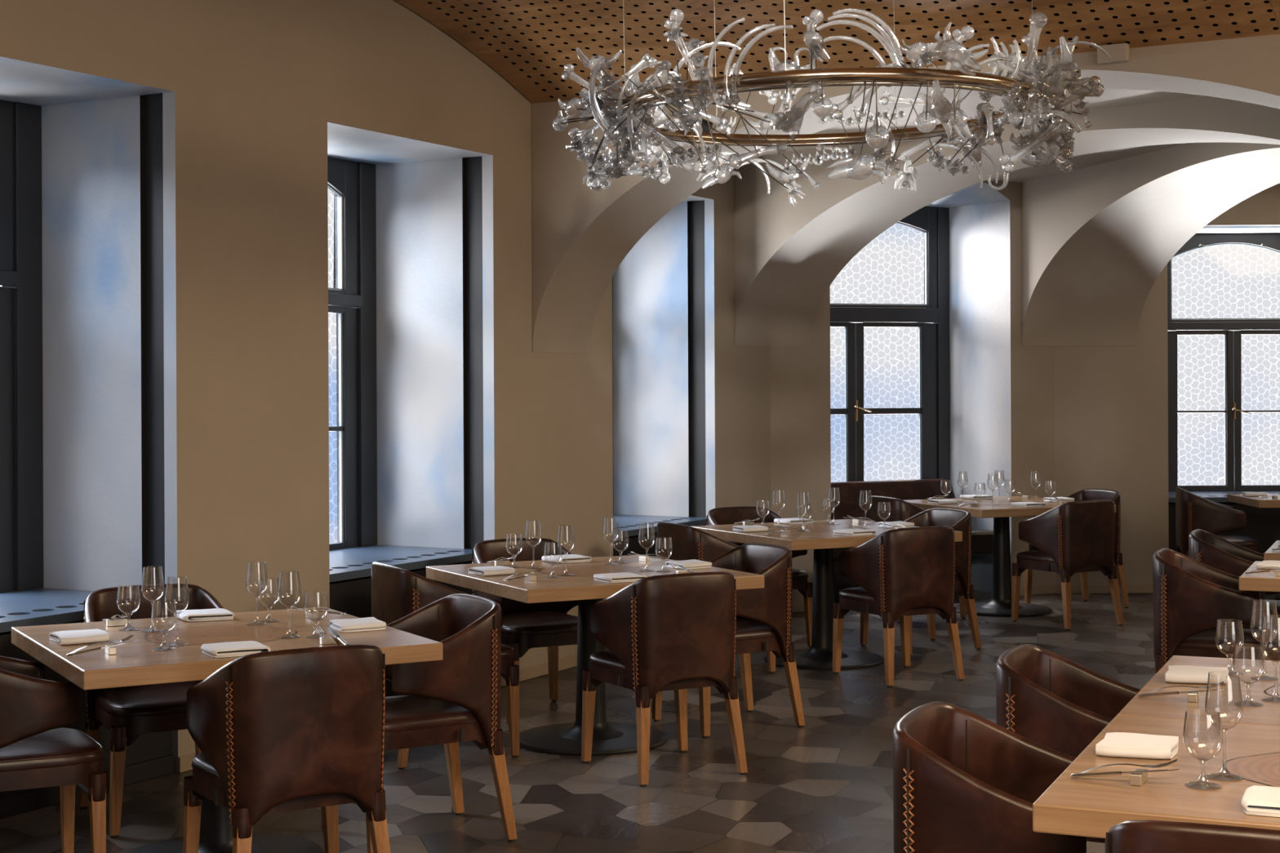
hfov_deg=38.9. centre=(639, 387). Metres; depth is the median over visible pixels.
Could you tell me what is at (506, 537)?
water goblet
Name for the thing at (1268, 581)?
dining table
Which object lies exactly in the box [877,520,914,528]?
napkin
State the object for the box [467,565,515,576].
napkin
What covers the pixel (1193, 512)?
dining chair
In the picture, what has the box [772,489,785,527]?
wine glass
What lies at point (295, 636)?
wine glass
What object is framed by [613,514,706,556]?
radiator cover
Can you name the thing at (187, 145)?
wall
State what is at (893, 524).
fork
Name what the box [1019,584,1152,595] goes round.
baseboard
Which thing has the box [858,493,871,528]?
wine glass
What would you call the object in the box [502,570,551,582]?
knife
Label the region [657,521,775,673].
dining chair
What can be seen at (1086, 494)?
dining chair
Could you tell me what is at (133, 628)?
water goblet
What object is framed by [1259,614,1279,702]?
wine glass
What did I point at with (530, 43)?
ceiling
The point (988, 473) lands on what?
wine glass
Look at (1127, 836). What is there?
dining chair
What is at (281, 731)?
dining chair
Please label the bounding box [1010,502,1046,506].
napkin
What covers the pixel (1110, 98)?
ceiling
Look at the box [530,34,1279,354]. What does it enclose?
arch
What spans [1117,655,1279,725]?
dining table
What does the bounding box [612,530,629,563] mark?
water goblet
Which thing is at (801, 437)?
wall pier
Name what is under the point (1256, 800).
napkin
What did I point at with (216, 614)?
napkin
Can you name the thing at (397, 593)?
dining chair
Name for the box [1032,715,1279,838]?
dining table
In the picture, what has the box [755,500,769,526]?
water goblet
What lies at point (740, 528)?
napkin
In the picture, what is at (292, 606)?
fork
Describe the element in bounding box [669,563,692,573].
fork
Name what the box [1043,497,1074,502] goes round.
napkin
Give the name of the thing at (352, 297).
window
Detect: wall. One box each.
[0,0,771,773]
[949,182,1279,592]
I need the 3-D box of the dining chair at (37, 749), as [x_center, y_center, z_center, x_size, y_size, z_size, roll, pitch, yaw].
[-1.906,1.113,5.431,0.536,0.792,0.514,0,0,-29]
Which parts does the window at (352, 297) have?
fanlight pane, pane, pane, sash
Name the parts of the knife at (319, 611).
handle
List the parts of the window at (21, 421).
sash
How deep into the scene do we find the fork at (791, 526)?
9.57 m
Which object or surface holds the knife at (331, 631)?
on the dining table at (135, 663)
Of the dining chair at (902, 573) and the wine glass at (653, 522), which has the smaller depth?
the wine glass at (653, 522)
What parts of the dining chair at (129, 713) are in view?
leg, leg, seat, backrest, leg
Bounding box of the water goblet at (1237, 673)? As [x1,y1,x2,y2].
[1215,618,1244,675]
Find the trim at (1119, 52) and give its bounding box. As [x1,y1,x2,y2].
[1097,43,1128,64]
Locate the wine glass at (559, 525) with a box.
[557,524,574,575]
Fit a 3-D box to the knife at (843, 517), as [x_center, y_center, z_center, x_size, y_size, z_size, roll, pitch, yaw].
[1.249,0.751,10.364,0.208,0.035,0.015,0,0,-23]
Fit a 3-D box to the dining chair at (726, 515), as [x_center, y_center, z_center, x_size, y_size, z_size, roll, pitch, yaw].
[0.681,1.101,10.577,0.514,0.792,0.536,0,0,-27]
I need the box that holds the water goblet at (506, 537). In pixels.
[506,537,522,567]
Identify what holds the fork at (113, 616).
on the dining table at (135, 663)
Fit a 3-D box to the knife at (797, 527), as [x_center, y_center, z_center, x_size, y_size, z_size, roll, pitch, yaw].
[0.752,0.753,9.533,0.208,0.035,0.015,0,0,-25]
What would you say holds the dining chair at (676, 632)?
on the floor
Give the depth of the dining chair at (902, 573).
9.18 m
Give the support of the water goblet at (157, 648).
on the dining table at (135, 663)
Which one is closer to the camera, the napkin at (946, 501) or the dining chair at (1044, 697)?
the dining chair at (1044, 697)
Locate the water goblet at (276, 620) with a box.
[257,578,279,622]
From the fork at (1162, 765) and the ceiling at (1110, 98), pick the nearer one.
the fork at (1162, 765)
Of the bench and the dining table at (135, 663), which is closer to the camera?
the dining table at (135, 663)
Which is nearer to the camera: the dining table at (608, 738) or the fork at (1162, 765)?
the fork at (1162, 765)
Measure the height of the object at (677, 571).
0.021 m
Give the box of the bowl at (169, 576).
[164,576,189,613]
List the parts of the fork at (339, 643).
handle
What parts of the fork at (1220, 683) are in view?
handle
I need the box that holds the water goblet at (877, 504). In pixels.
[877,504,890,528]
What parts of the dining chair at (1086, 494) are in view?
leg, backrest, leg, leg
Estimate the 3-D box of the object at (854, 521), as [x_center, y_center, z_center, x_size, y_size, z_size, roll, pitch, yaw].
[1.235,0.759,10.336,0.022,0.021,0.064,0,0,-24]
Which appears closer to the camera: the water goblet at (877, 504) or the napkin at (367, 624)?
the napkin at (367, 624)
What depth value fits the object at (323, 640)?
5.52 m
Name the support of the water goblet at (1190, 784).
on the dining table at (1089, 806)
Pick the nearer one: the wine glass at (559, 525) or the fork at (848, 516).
the wine glass at (559, 525)
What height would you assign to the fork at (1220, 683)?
0.042 m
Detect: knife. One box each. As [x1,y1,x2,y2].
[66,639,138,656]
[102,617,119,621]
[287,608,346,615]
[327,628,349,644]
[486,559,504,563]
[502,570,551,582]
[631,554,668,559]
[765,527,799,535]
[843,516,873,521]
[959,500,986,506]
[1071,768,1179,777]
[1138,688,1225,697]
[1244,569,1278,574]
[1256,494,1278,498]
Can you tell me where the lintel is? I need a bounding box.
[925,180,1009,208]
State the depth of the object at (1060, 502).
11.87 m
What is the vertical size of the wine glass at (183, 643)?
0.206 m
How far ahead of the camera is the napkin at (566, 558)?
8.09 m
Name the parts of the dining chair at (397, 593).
leg, backrest, seat, leg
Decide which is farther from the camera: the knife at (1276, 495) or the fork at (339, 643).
the knife at (1276, 495)
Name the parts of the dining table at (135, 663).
plate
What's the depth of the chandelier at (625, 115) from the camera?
5.96 m
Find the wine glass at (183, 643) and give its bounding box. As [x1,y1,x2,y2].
[164,576,189,646]
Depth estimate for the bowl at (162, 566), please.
5.84 m
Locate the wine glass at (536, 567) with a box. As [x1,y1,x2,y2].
[524,520,542,568]
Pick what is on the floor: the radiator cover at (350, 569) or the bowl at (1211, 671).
the radiator cover at (350, 569)
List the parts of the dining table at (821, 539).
plate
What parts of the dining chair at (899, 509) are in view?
backrest, leg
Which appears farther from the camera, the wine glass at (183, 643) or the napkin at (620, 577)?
the napkin at (620, 577)
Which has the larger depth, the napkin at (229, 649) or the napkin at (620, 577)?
the napkin at (620, 577)
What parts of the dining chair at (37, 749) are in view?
backrest, seat, leg, leg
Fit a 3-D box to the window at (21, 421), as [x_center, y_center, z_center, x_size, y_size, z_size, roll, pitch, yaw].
[-2.796,-0.153,6.887,0.136,2.012,1.333,0,0,29]
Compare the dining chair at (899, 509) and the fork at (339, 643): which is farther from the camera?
the dining chair at (899, 509)
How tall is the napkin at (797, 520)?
0.025 m
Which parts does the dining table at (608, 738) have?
plate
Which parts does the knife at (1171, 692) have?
handle, blade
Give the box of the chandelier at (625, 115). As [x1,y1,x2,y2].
[552,0,1111,206]
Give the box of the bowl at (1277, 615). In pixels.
[1259,614,1279,662]
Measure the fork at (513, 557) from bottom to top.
0.042 m
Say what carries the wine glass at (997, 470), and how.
on the dining table at (1000, 604)
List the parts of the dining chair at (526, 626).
leg, backrest, seat, leg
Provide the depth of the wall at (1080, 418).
13.13 m
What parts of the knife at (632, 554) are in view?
handle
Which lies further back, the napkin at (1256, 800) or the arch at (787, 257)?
the arch at (787, 257)
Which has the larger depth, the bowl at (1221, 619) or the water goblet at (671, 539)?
the water goblet at (671, 539)
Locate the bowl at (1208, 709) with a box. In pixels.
[1182,709,1222,760]
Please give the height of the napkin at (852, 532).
0.025 m
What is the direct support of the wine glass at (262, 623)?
on the dining table at (135, 663)
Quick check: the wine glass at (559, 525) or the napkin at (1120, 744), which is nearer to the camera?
the napkin at (1120, 744)
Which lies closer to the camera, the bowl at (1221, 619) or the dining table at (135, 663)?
the bowl at (1221, 619)
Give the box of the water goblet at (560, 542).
[543,542,561,577]
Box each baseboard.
[501,647,608,686]
[791,602,804,612]
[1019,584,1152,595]
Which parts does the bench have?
backrest, seat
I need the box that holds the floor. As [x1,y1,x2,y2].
[0,589,1279,852]
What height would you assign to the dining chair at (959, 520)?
0.792 m
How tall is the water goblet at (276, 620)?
0.143 m
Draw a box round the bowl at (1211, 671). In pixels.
[1204,671,1243,729]
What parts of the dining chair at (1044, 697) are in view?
backrest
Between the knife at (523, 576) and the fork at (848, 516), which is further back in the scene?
the fork at (848, 516)
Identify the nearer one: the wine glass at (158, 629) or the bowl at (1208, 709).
the bowl at (1208, 709)
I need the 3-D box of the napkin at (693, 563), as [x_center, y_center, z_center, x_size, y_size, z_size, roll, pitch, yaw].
[0.208,0.761,7.847,0.157,0.025,0.182,0,0,-29]
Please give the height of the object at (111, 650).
0.021 m
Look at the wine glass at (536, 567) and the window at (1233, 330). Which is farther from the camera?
the window at (1233, 330)
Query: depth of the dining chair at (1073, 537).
11.27 m
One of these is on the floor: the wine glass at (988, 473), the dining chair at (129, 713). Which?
the dining chair at (129, 713)
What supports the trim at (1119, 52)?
attached to the ceiling at (530, 43)
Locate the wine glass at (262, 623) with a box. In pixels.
[245,560,268,625]
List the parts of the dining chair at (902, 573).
leg, seat, leg, backrest, leg, leg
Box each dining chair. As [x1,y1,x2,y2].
[0,655,106,852]
[78,583,224,838]
[182,644,390,852]
[320,593,517,852]
[371,561,519,769]
[471,537,577,725]
[581,571,747,786]
[652,542,804,737]
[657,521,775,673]
[706,506,813,647]
[832,526,964,687]
[860,507,982,654]
[867,495,966,622]
[893,701,1086,852]
[995,643,1140,843]
[1011,499,1124,630]
[1024,488,1128,608]
[1105,820,1279,852]
[1152,548,1279,675]
[1175,487,1258,556]
[1188,528,1279,631]
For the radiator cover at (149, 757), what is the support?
on the floor
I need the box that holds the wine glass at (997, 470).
[994,470,1004,501]
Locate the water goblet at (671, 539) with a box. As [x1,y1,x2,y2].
[654,538,672,572]
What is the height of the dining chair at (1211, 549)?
0.792 m
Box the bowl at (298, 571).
[277,570,301,607]
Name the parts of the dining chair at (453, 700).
leg, leg, seat, backrest, leg, leg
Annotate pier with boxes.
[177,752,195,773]
[770,285,831,603]
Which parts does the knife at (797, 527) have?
handle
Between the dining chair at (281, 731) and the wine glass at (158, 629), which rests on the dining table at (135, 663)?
the wine glass at (158, 629)
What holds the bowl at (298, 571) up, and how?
on the wine glass at (295, 636)
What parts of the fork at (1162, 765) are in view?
handle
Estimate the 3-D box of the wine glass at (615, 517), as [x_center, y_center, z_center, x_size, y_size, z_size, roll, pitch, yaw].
[-0.128,0.673,7.983,0.072,0.206,0.072,0,0,-24]
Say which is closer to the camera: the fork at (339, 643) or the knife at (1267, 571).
the fork at (339, 643)
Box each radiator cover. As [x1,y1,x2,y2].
[0,587,174,819]
[328,544,472,697]
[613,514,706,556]
[1168,491,1279,553]
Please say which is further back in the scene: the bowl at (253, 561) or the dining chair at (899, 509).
the dining chair at (899, 509)
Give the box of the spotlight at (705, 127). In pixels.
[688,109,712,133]
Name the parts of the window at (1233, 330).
sash, pane, pane, fanlight pane, handle, sash, pane, pane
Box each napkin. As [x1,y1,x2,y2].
[48,628,109,644]
[173,608,234,622]
[200,640,271,657]
[329,617,386,632]
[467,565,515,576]
[541,554,591,563]
[593,572,646,582]
[665,559,711,569]
[732,524,768,532]
[773,517,813,524]
[832,528,876,536]
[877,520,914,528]
[927,498,957,504]
[960,494,992,499]
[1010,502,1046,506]
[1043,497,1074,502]
[1095,732,1178,759]
[1165,665,1228,684]
[1240,785,1279,817]
[1241,492,1267,496]
[1256,560,1279,569]
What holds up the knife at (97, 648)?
on the dining table at (135, 663)
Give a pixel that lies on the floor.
(825, 784)
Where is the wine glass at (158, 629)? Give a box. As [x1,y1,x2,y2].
[141,566,164,631]
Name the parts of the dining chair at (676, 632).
leg, seat, leg, backrest, leg, leg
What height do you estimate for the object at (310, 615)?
0.021 m
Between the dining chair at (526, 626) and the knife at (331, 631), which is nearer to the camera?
the knife at (331, 631)
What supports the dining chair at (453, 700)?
on the floor
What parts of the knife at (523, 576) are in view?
handle, blade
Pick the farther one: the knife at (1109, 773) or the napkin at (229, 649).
the napkin at (229, 649)
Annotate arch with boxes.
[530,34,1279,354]
[733,95,1279,346]
[1021,142,1279,346]
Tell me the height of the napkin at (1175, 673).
0.025 m
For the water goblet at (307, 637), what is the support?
on the dining table at (135, 663)
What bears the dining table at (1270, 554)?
on the floor
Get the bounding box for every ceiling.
[395,0,1279,103]
[787,88,1204,182]
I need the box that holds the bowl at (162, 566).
[141,566,164,601]
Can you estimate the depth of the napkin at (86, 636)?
5.58 m
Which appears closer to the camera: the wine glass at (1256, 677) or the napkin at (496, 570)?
the wine glass at (1256, 677)
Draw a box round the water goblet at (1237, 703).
[1232,643,1264,706]
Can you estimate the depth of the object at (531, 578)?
7.31 m
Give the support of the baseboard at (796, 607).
attached to the wall pier at (801, 437)
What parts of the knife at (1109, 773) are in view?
handle, blade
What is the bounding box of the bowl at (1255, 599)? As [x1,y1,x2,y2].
[1249,599,1279,643]
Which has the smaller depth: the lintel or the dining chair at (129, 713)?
the dining chair at (129, 713)
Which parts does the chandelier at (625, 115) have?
hanging rod, hanging rod, hanging rod, hanging rod, hanging rod, hanging rod, hanging rod, hanging rod, hanging rod, hanging rod, hanging rod, hanging rod, hanging rod, hanging rod, hanging rod, hanging rod, hanging rod, hanging rod, hanging rod, hanging rod, hanging rod, hanging rod, hanging rod, hanging rod, hanging rod, hanging rod, hanging rod, hanging rod, hanging rod, hanging rod, hanging rod, hanging rod, hanging rod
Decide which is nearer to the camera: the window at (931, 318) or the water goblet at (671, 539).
the water goblet at (671, 539)
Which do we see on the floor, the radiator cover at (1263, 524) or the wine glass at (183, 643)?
the radiator cover at (1263, 524)
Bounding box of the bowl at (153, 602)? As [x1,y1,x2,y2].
[151,601,177,632]
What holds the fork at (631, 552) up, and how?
on the dining table at (608, 738)
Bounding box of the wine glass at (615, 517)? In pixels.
[602,516,618,564]
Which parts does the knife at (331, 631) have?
blade, handle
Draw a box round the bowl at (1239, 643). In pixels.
[1232,643,1264,684]
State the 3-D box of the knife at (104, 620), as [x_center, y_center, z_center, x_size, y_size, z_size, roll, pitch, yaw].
[-1.749,0.764,5.994,0.015,0.035,0.208,0,0,-28]
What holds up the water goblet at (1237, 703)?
on the dining table at (1167, 706)
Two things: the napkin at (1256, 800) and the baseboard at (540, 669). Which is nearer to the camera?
the napkin at (1256, 800)
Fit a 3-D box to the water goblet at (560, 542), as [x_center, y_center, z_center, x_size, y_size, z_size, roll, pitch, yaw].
[-0.357,0.705,7.450,0.074,0.143,0.074,0,0,-14]
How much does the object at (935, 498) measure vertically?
0.021 m
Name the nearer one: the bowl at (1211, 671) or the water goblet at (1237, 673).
the bowl at (1211, 671)
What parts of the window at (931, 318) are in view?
pane, pane, sash, handle, fanlight pane, pane, pane, sash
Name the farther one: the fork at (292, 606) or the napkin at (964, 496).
the napkin at (964, 496)
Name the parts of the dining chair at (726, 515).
backrest, seat, leg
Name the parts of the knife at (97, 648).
handle, blade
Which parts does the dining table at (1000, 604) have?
plate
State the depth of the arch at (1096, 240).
12.44 m
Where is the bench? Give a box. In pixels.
[831,479,993,600]
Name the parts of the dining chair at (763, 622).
leg, leg, leg, backrest, seat, leg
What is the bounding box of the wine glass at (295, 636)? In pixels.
[277,570,301,638]
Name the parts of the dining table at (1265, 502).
plate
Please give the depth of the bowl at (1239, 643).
4.40 m
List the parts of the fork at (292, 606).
handle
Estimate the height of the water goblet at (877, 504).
0.143 m
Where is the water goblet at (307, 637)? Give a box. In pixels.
[304,590,328,638]
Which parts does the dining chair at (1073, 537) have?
leg, seat, leg, backrest, leg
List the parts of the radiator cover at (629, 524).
panel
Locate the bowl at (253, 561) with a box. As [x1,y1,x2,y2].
[245,560,268,595]
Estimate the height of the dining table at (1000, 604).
0.725 m
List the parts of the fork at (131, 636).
handle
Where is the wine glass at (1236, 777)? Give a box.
[1204,671,1243,781]
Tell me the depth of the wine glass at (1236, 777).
3.58 m
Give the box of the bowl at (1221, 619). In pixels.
[1215,618,1244,655]
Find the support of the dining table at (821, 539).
on the floor
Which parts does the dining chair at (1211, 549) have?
backrest, seat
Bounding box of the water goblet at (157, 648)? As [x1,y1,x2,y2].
[151,601,177,650]
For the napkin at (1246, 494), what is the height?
0.025 m
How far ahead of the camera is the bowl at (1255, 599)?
4.79 m
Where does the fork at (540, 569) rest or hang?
on the dining table at (608, 738)
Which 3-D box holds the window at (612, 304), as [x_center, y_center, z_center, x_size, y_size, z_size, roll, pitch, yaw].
[-0.505,-0.164,11.092,0.136,2.012,1.294,0,0,29]
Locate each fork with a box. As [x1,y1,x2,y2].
[71,635,133,653]
[111,613,129,619]
[292,606,345,614]
[313,626,343,645]
[493,555,515,562]
[503,567,545,579]
[631,551,668,559]
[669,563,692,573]
[766,524,795,533]
[848,515,875,521]
[889,522,906,528]
[1080,759,1177,773]
[1145,681,1223,693]
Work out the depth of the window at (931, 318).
13.63 m
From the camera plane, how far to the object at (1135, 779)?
3.52 m
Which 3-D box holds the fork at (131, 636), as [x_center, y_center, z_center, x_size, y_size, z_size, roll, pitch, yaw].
[-1.587,0.756,5.353,0.187,0.042,0.025,0,0,-33]
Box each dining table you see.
[11,606,442,852]
[426,555,764,755]
[691,519,962,670]
[904,496,1115,617]
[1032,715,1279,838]
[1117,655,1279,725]
[1226,493,1279,599]
[1239,560,1279,591]
[1263,540,1279,560]
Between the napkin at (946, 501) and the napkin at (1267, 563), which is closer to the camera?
the napkin at (1267, 563)
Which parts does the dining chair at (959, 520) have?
leg, leg, leg, backrest, seat, leg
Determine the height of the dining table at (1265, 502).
0.724 m
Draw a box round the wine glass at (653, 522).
[638,522,655,571]
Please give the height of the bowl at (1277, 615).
0.112 m
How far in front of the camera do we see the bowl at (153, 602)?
5.43 m
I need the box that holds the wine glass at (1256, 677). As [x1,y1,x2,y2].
[1249,599,1279,680]
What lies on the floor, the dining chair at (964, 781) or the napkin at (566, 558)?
the dining chair at (964, 781)
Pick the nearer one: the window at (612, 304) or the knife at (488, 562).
the knife at (488, 562)
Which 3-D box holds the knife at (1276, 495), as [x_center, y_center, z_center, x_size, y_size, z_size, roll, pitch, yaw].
[4.310,0.737,12.380,0.208,0.035,0.015,0,0,3]
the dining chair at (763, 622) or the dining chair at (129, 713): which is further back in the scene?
the dining chair at (763, 622)
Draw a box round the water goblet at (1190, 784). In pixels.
[1182,709,1222,789]
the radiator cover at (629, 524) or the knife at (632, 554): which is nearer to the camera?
the knife at (632, 554)
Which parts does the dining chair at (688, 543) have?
backrest, leg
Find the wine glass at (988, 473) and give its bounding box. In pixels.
[986,473,998,505]
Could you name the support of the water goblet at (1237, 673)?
on the dining table at (1167, 706)
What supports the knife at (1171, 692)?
on the dining table at (1167, 706)
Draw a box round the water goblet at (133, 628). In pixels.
[116,584,140,631]
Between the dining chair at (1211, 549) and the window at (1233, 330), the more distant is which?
the window at (1233, 330)
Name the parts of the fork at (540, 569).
handle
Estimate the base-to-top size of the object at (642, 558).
0.021 m
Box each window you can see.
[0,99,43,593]
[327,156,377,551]
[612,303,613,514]
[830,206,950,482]
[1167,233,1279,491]

